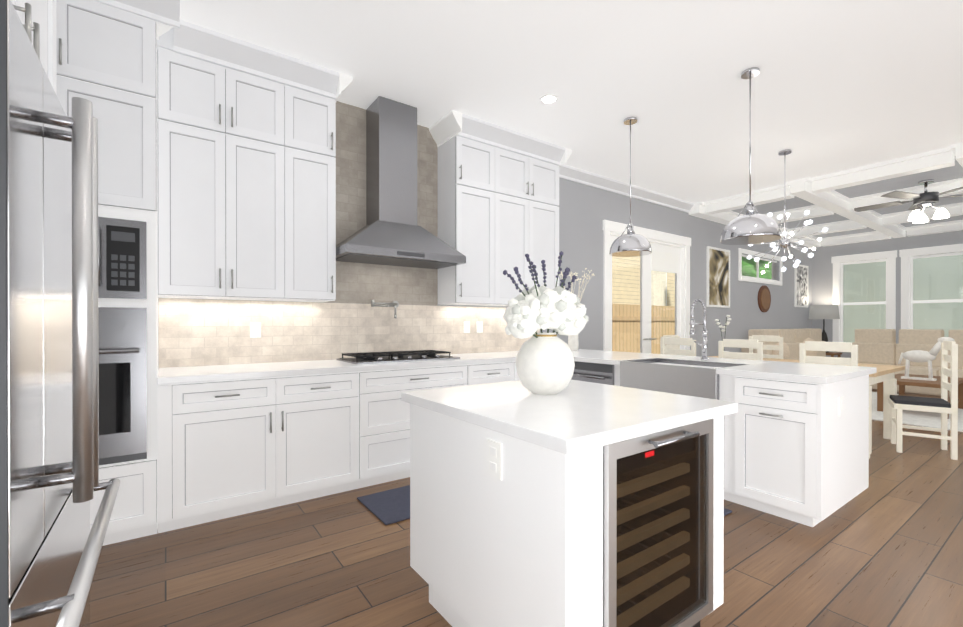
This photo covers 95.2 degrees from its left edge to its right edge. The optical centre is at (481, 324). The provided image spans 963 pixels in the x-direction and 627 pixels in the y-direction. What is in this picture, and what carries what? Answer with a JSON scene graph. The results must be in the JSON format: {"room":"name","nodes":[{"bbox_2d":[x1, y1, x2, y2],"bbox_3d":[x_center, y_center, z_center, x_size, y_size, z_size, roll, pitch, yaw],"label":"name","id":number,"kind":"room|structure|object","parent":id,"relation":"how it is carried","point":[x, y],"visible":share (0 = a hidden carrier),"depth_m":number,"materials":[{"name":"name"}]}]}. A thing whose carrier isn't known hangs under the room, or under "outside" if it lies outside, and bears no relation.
{"room":"dining room and kitchen","nodes":[
{"label":"dining room and kitchen","id":0,"kind":"room"},
{"bbox_2d":[158,178,811,369],"bbox_3d":[2.227,-0.344,6.280,13.150,3.100,0.150,0,0,-36],"label":"wall","id":1,"kind":"structure","parent":0,"point":[585,211],"depth_m":6.78,"materials":[{"name":"grey paint"}]},
{"bbox_2d":[158,20,352,301],"bbox_3d":[-1.593,-1.035,3.174,1.197,1.699,0.441,0,0,-36],"label":"upper cabinet","id":2,"kind":"object","parent":1,"relation":"attached to","point":[246,171],"visible":1,"depth_m":3.00,"materials":[{"name":"grey wood"}]},
{"bbox_2d":[158,101,539,367],"bbox_3d":[-0.766,-0.797,4.028,3.538,2.177,0.019,0,0,-36],"label":"backsplash","id":3,"kind":"structure","parent":1,"relation":"attached to","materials":[{"name":"beige tile"}]},
{"bbox_2d":[336,96,465,268],"bbox_3d":[-0.715,-1.209,3.740,1.060,1.352,0.520,0,0,-36],"label":"range hood","id":4,"kind":"object","parent":1,"relation":"attached to","point":[391,233],"visible":0.9,"depth_m":3.69,"materials":[{"name":"metal"}]},
{"bbox_2d":[429,110,571,305],"bbox_3d":[0.234,-1.043,4.484,1.520,1.689,0.441,0,0,-36],"label":"upper cabinet","id":5,"kind":"object","parent":1,"relation":"attached to","point":[498,200],"visible":0.81,"depth_m":4.25,"materials":[{"name":"grey wood"}]},
{"bbox_2d":[559,164,693,212],"bbox_3d":[1.980,-1.828,5.952,3.230,0.130,0.090,0,0,-36],"label":"crown molding","id":6,"kind":"structure","parent":1,"relation":"attached to","point":[571,173],"depth_m":5.85,"materials":[{"name":"white wood"}]},
{"bbox_2d":[603,220,690,355],"bbox_3d":[2.395,-0.079,6.381,2.100,2.570,0.185,0,0,-36],"label":"door frame","id":7,"kind":"structure","parent":1,"relation":"in","point":[646,303],"depth_m":6.35,"materials":[{"name":"white wood"}]},
{"bbox_2d":[706,246,729,307],"bbox_3d":[4.027,-0.797,7.459,0.750,1.000,0.030,0,0,-36],"label":"picture","id":8,"kind":"object","parent":1,"relation":"attached to","point":[717,277],"visible":1,"depth_m":7.43,"materials":[{"name":"white"}]},
{"bbox_2d":[738,248,781,285],"bbox_3d":[5.367,-1.089,8.463,1.860,0.580,0.120,0,0,-36],"label":"window","id":9,"kind":"structure","parent":1,"relation":"in","point":[751,269],"depth_m":8.43,"materials":[{"name":"clear glass"}]},
{"bbox_2d":[758,286,770,311],"bbox_3d":[5.472,-0.499,8.490,0.520,0.520,0.039,0,0,-36],"label":"decor","id":10,"kind":"object","parent":1,"relation":"attached to","point":[764,298],"visible":1,"depth_m":8.44,"materials":[{"name":"brown wood"}]},
{"bbox_2d":[794,264,808,307],"bbox_3d":[6.972,-0.842,9.571,0.700,0.920,0.030,0,0,-36],"label":"picture","id":11,"kind":"object","parent":1,"relation":"attached to","point":[800,285],"visible":0.83,"depth_m":9.56,"materials":[{"name":"white paper"}]},
{"bbox_2d":[90,389,962,626],"bbox_3d":[4.316,1.264,3.372,13.150,0.100,7.320,0,0,-36],"label":"floor","id":12,"kind":"structure","parent":0,"point":[884,548],"depth_m":2.21,"materials":[{"name":"brown wood"}]},
{"bbox_2d":[0,0,119,626],"bbox_3d":[-1.282,0.333,0.880,0.811,1.775,0.920,0,0,-36],"label":"refrigerator","id":13,"kind":"object","parent":12,"relation":"on","point":[51,543],"visible":1,"depth_m":0.89,"materials":[{"name":"metal"}]},
{"bbox_2d":[56,0,179,545],"bbox_3d":[-2.297,-0.333,2.482,0.970,3.099,0.749,0,0,-36],"label":"tall cabinet","id":14,"kind":"object","parent":12,"relation":"on","point":[107,58],"visible":0.31,"depth_m":2.40,"materials":[{"name":"grey wood"}]},
{"bbox_2d":[11,0,56,94],"bbox_3d":[-1.321,-0.329,0.856,0.759,3.099,0.950,0,0,-36],"label":"upper cabinet","id":15,"kind":"object","parent":14,"relation":"attached to","point":[37,19],"visible":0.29,"depth_m":1.31,"materials":[{"name":"grey wood"}]},
{"bbox_2d":[157,371,360,532],"bbox_3d":[-1.543,0.775,3.086,1.173,0.880,0.649,0,0,-36],"label":"base cabinet","id":16,"kind":"object","parent":12,"relation":"on","point":[230,448],"depth_m":2.78,"materials":[{"name":"grey wood"}]},
{"bbox_2d":[357,485,409,524],"bbox_3d":[-0.249,1.207,3.199,1.170,0.013,0.500,0,0,-36],"label":"area rug","id":17,"kind":"object","parent":12,"relation":"on","point":[390,506],"visible":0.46,"depth_m":2.94,"materials":[{"name":"blue fabric"}]},
{"bbox_2d":[343,357,468,487],"bbox_3d":[-0.685,0.773,3.702,0.940,0.880,0.649,0,0,-36],"label":"base cabinet","id":18,"kind":"object","parent":12,"relation":"on","point":[385,419],"depth_m":3.32,"materials":[{"name":"grey wood"}]},
{"bbox_2d":[445,357,516,384],"bbox_3d":[-0.095,0.772,4.125,0.510,0.880,0.649,0,0,-36],"label":"base cabinet","id":19,"kind":"object","parent":12,"relation":"on","point":[483,373],"depth_m":3.86,"materials":[{"name":"grey wood"}]},
{"bbox_2d":[401,380,737,626],"bbox_3d":[0.324,0.758,1.807,0.940,0.920,1.026,0,0,-36],"label":"kitchen island","id":20,"kind":"object","parent":12,"relation":"on","point":[575,503],"visible":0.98,"depth_m":1.44,"materials":[{"name":"white wood"}]},
{"bbox_2d":[661,335,679,354],"bbox_3d":[2.785,0.677,6.062,0.420,1.060,0.420,0,0,-36],"label":"dining chair","id":21,"kind":"object","parent":12,"relation":"on","point":[672,346],"visible":0.12,"depth_m":6.22,"materials":[{"name":"beige wood"}]},
{"bbox_2d":[660,337,695,355],"bbox_3d":[2.429,0.679,5.204,0.420,1.060,0.420,0,0,-36],"label":"dining chair","id":22,"kind":"object","parent":12,"relation":"on","point":[677,341],"visible":0.33,"depth_m":5.08,"materials":[{"name":"beige wood"}]},
{"bbox_2d":[724,415,728,500],"bbox_3d":[1.756,0.773,3.572,0.917,0.880,0.907,0,0,-36],"label":"base cabinet","id":23,"kind":"object","parent":12,"relation":"on","point":[726,418],"depth_m":2.97,"materials":[{"name":"wood"}]},
{"bbox_2d":[724,508,731,515],"bbox_3d":[1.117,1.207,3.095,0.530,0.013,1.000,0,0,-36],"label":"area rug","id":24,"kind":"object","parent":12,"relation":"on","point":[727,511],"visible":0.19,"depth_m":2.83,"materials":[{"name":"blue fabric"}]},
{"bbox_2d":[718,339,762,359],"bbox_3d":[2.825,0.681,4.651,0.420,1.060,0.420,0,0,-36],"label":"dining chair","id":25,"kind":"object","parent":12,"relation":"on","point":[742,343],"visible":0.23,"depth_m":4.52,"materials":[{"name":"beige wood"}]},
{"bbox_2d":[749,335,782,358],"bbox_3d":[3.800,0.677,6.003,0.420,1.060,0.420,0,0,-36],"label":"dining chair","id":26,"kind":"object","parent":12,"relation":"on","point":[772,338],"visible":0.15,"depth_m":6.05,"materials":[{"name":"beige wood"}]},
{"bbox_2d":[729,373,872,526],"bbox_3d":[2.170,0.775,2.995,0.917,0.880,0.513,0,0,-36],"label":"base cabinet","id":27,"kind":"object","parent":12,"relation":"on","point":[796,441],"depth_m":2.72,"materials":[{"name":"wood"}]},
{"bbox_2d":[157,349,876,404],"bbox_3d":[0.265,0.314,3.025,4.042,0.039,2.853,0,0,-36],"label":"countertop","id":28,"kind":"structure","parent":27,"relation":"on","point":[754,380],"depth_m":3.09,"materials":[{"name":"white stone"}]},
{"bbox_2d":[336,349,460,364],"bbox_3d":[-0.694,0.265,3.714,0.910,0.055,0.480,0,0,-36],"label":"cooktop","id":29,"kind":"object","parent":28,"relation":"in","point":[418,355],"depth_m":3.60,"materials":[{"name":"metal"}]},
{"bbox_2d":[559,268,594,350],"bbox_3d":[1.036,-0.172,4.954,0.433,0.921,0.473,0,0,-36],"label":"vase","id":30,"kind":"object","parent":28,"relation":"on","point":[573,343],"visible":0.62,"depth_m":4.89,"materials":[{"name":"white ceramic"}]},
{"bbox_2d":[633,357,744,368],"bbox_3d":[1.577,0.435,3.446,0.528,0.278,0.778,0,0,-36],"label":"sink","id":31,"kind":"object","parent":28,"relation":"in","point":[656,360],"depth_m":3.68,"materials":[{"name":"grey metal"}]},
{"bbox_2d":[689,298,708,359],"bbox_3d":[1.758,0.038,3.614,0.246,0.509,0.125,0,0,-36],"label":"faucet","id":32,"kind":"object","parent":28,"relation":"on","point":[704,333],"visible":1,"depth_m":3.62,"materials":[{"name":"silver metal"}]},
{"bbox_2d":[838,396,844,416],"bbox_3d":[2.223,0.503,2.712,0.080,0.116,0.008,0,0,-36],"label":"outlet","id":33,"kind":"object","parent":27,"relation":"attached to","point":[840,398],"depth_m":2.70,"materials":[{"name":"white plastic"}]},
{"bbox_2d":[709,356,904,453],"bbox_3d":[3.479,0.822,5.096,1.100,0.775,1.900,0,0,-36],"label":"dining table","id":34,"kind":"object","parent":12,"relation":"on","point":[885,374],"visible":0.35,"depth_m":4.63,"materials":[{"name":"wood"}]},
{"bbox_2d":[715,315,730,351],"bbox_3d":[3.058,0.154,5.530,0.185,0.557,0.187,0,0,-36],"label":"orchid pot","id":35,"kind":"object","parent":34,"relation":"on","point":[724,327],"visible":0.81,"depth_m":5.50,"materials":[{"name":"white plant"}]},
{"bbox_2d":[826,352,841,356],"bbox_3d":[7.418,0.898,9.521,0.500,0.600,0.500,0,0,-36],"label":"side table","id":36,"kind":"object","parent":12,"relation":"on","point":[832,354],"visible":0.29,"depth_m":9.28,"materials":[{"name":"brown wood"}]},
{"bbox_2d":[809,305,839,352],"bbox_3d":[7.418,0.088,9.519,0.540,1.019,0.540,0,0,-36],"label":"table lamp","id":37,"kind":"object","parent":36,"relation":"on","point":[823,312],"visible":0.83,"depth_m":9.35,"materials":[{"name":"black"}]},
{"bbox_2d":[799,341,870,458],"bbox_3d":[3.256,0.682,4.050,0.420,1.060,0.420,0,0,-36],"label":"dining chair","id":38,"kind":"object","parent":12,"relation":"on","point":[830,346],"visible":0.23,"depth_m":3.93,"materials":[{"name":"white wood"}]},
{"bbox_2d":[741,328,962,396],"bbox_3d":[6.619,0.643,7.430,3.125,1.120,3.075,0,0,-36],"label":"sectional sofa","id":39,"kind":"object","parent":12,"relation":"on","point":[879,346],"visible":0.29,"depth_m":7.96,"materials":[{"name":"beige fabric"}]},
{"bbox_2d":[872,392,962,431],"bbox_3d":[6.313,1.200,6.207,2.900,0.012,2.500,0,0,-36],"label":"living room rug","id":40,"kind":"object","parent":12,"relation":"on","point":[923,419],"depth_m":5.67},
{"bbox_2d":[877,337,962,418],"bbox_3d":[6.182,0.678,6.173,1.250,1.034,0.700,0,0,-36],"label":"rocking horse","id":41,"kind":"object","parent":40,"relation":"on","point":[928,380],"visible":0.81,"depth_m":6.05},
{"bbox_2d":[888,340,957,459],"bbox_3d":[4.222,0.682,4.225,0.420,1.060,0.420,0,0,37],"label":"dining chair","id":42,"kind":"object","parent":12,"relation":"on","point":[943,406],"visible":1,"depth_m":4.13,"materials":[{"name":"white wood"}]},
{"bbox_2d":[503,251,588,394],"bbox_3d":[0.274,-0.012,1.923,0.463,0.618,0.336,0,0,-36],"label":"vase","id":43,"kind":"object","parent":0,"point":[545,364],"visible":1,"depth_m":1.81,"materials":[{"name":"white ceramic"}]},
{"bbox_2d":[180,0,962,202],"bbox_3d":[4.316,-1.946,3.363,13.150,0.120,7.320,0,0,-36],"label":"ceiling","id":44,"kind":"structure","parent":0,"point":[839,85],"depth_m":3.27,"materials":[{"name":"white paint"}]},
{"bbox_2d":[540,94,557,103],"bbox_3d":[0.563,-1.882,3.667,0.148,0.008,0.148,0,0,-45],"label":"recessed light","id":45,"kind":"object","parent":44,"relation":"in","point":[548,99],"visible":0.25,"depth_m":3.64,"materials":[{"name":"white"}]},
{"bbox_2d":[609,117,651,256],"bbox_3d":[1.370,-1.269,4.041,0.370,1.235,0.370,0,0,-36],"label":"pendant light","id":46,"kind":"object","parent":44,"relation":"hanging from","point":[630,243],"visible":1,"depth_m":3.96,"materials":[{"name":"silver metal"}]},
{"bbox_2d":[720,67,781,244],"bbox_3d":[2.002,-1.257,3.274,0.390,1.256,0.390,0,0,-36],"label":"pendant light","id":47,"kind":"object","parent":44,"relation":"hanging from","point":[750,226],"visible":1,"depth_m":3.20,"materials":[{"name":"silver metal"}]},
{"bbox_2d":[747,149,827,273],"bbox_3d":[3.308,-1.228,4.809,0.650,1.322,0.720,0,0,-36],"label":"sputnik chandelier","id":48,"kind":"object","parent":44,"relation":"hanging from","point":[784,243],"visible":0.9,"depth_m":4.78,"materials":[{"name":"silver metal"}]},
{"bbox_2d":[731,156,962,237],"bbox_3d":[7.465,-1.897,5.622,5.100,0.010,7.020,0,0,-36],"label":"ceiling","id":49,"kind":"structure","parent":44,"relation":"attached to","point":[936,175],"depth_m":6.75,"materials":[{"name":"grey paint"}]},
{"bbox_2d":[689,142,962,247],"bbox_3d":[7.429,-1.812,5.621,5.240,0.160,7.060,0,0,-36],"label":"ceiling beams","id":50,"kind":"structure","parent":49,"relation":"attached to","point":[822,195],"depth_m":6.49,"materials":[{"name":"white wood"}]},
{"bbox_2d":[854,179,962,223],"bbox_3d":[5.324,-1.496,5.331,1.302,0.469,1.262,0,0,-36],"label":"ceiling fan","id":51,"kind":"object","parent":44,"relation":"hanging from","point":[923,201],"visible":1,"depth_m":5.24,"materials":[{"name":"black metal"}]},
{"bbox_2d":[812,230,962,357],"bbox_3d":[9.598,-0.346,7.156,0.150,3.100,7.020,0,0,-36],"label":"wall","id":52,"kind":"structure","parent":0,"point":[822,279],"depth_m":9.35,"materials":[{"name":"grey paint"}]},
{"bbox_2d":[831,244,962,342],"bbox_3d":[8.758,-0.449,8.276,0.210,2.080,3.500,0,0,-36],"label":"window","id":53,"kind":"structure","parent":52,"relation":"in","point":[864,294],"depth_m":8.72,"materials":[{"name":"clear glass"}]}
]}

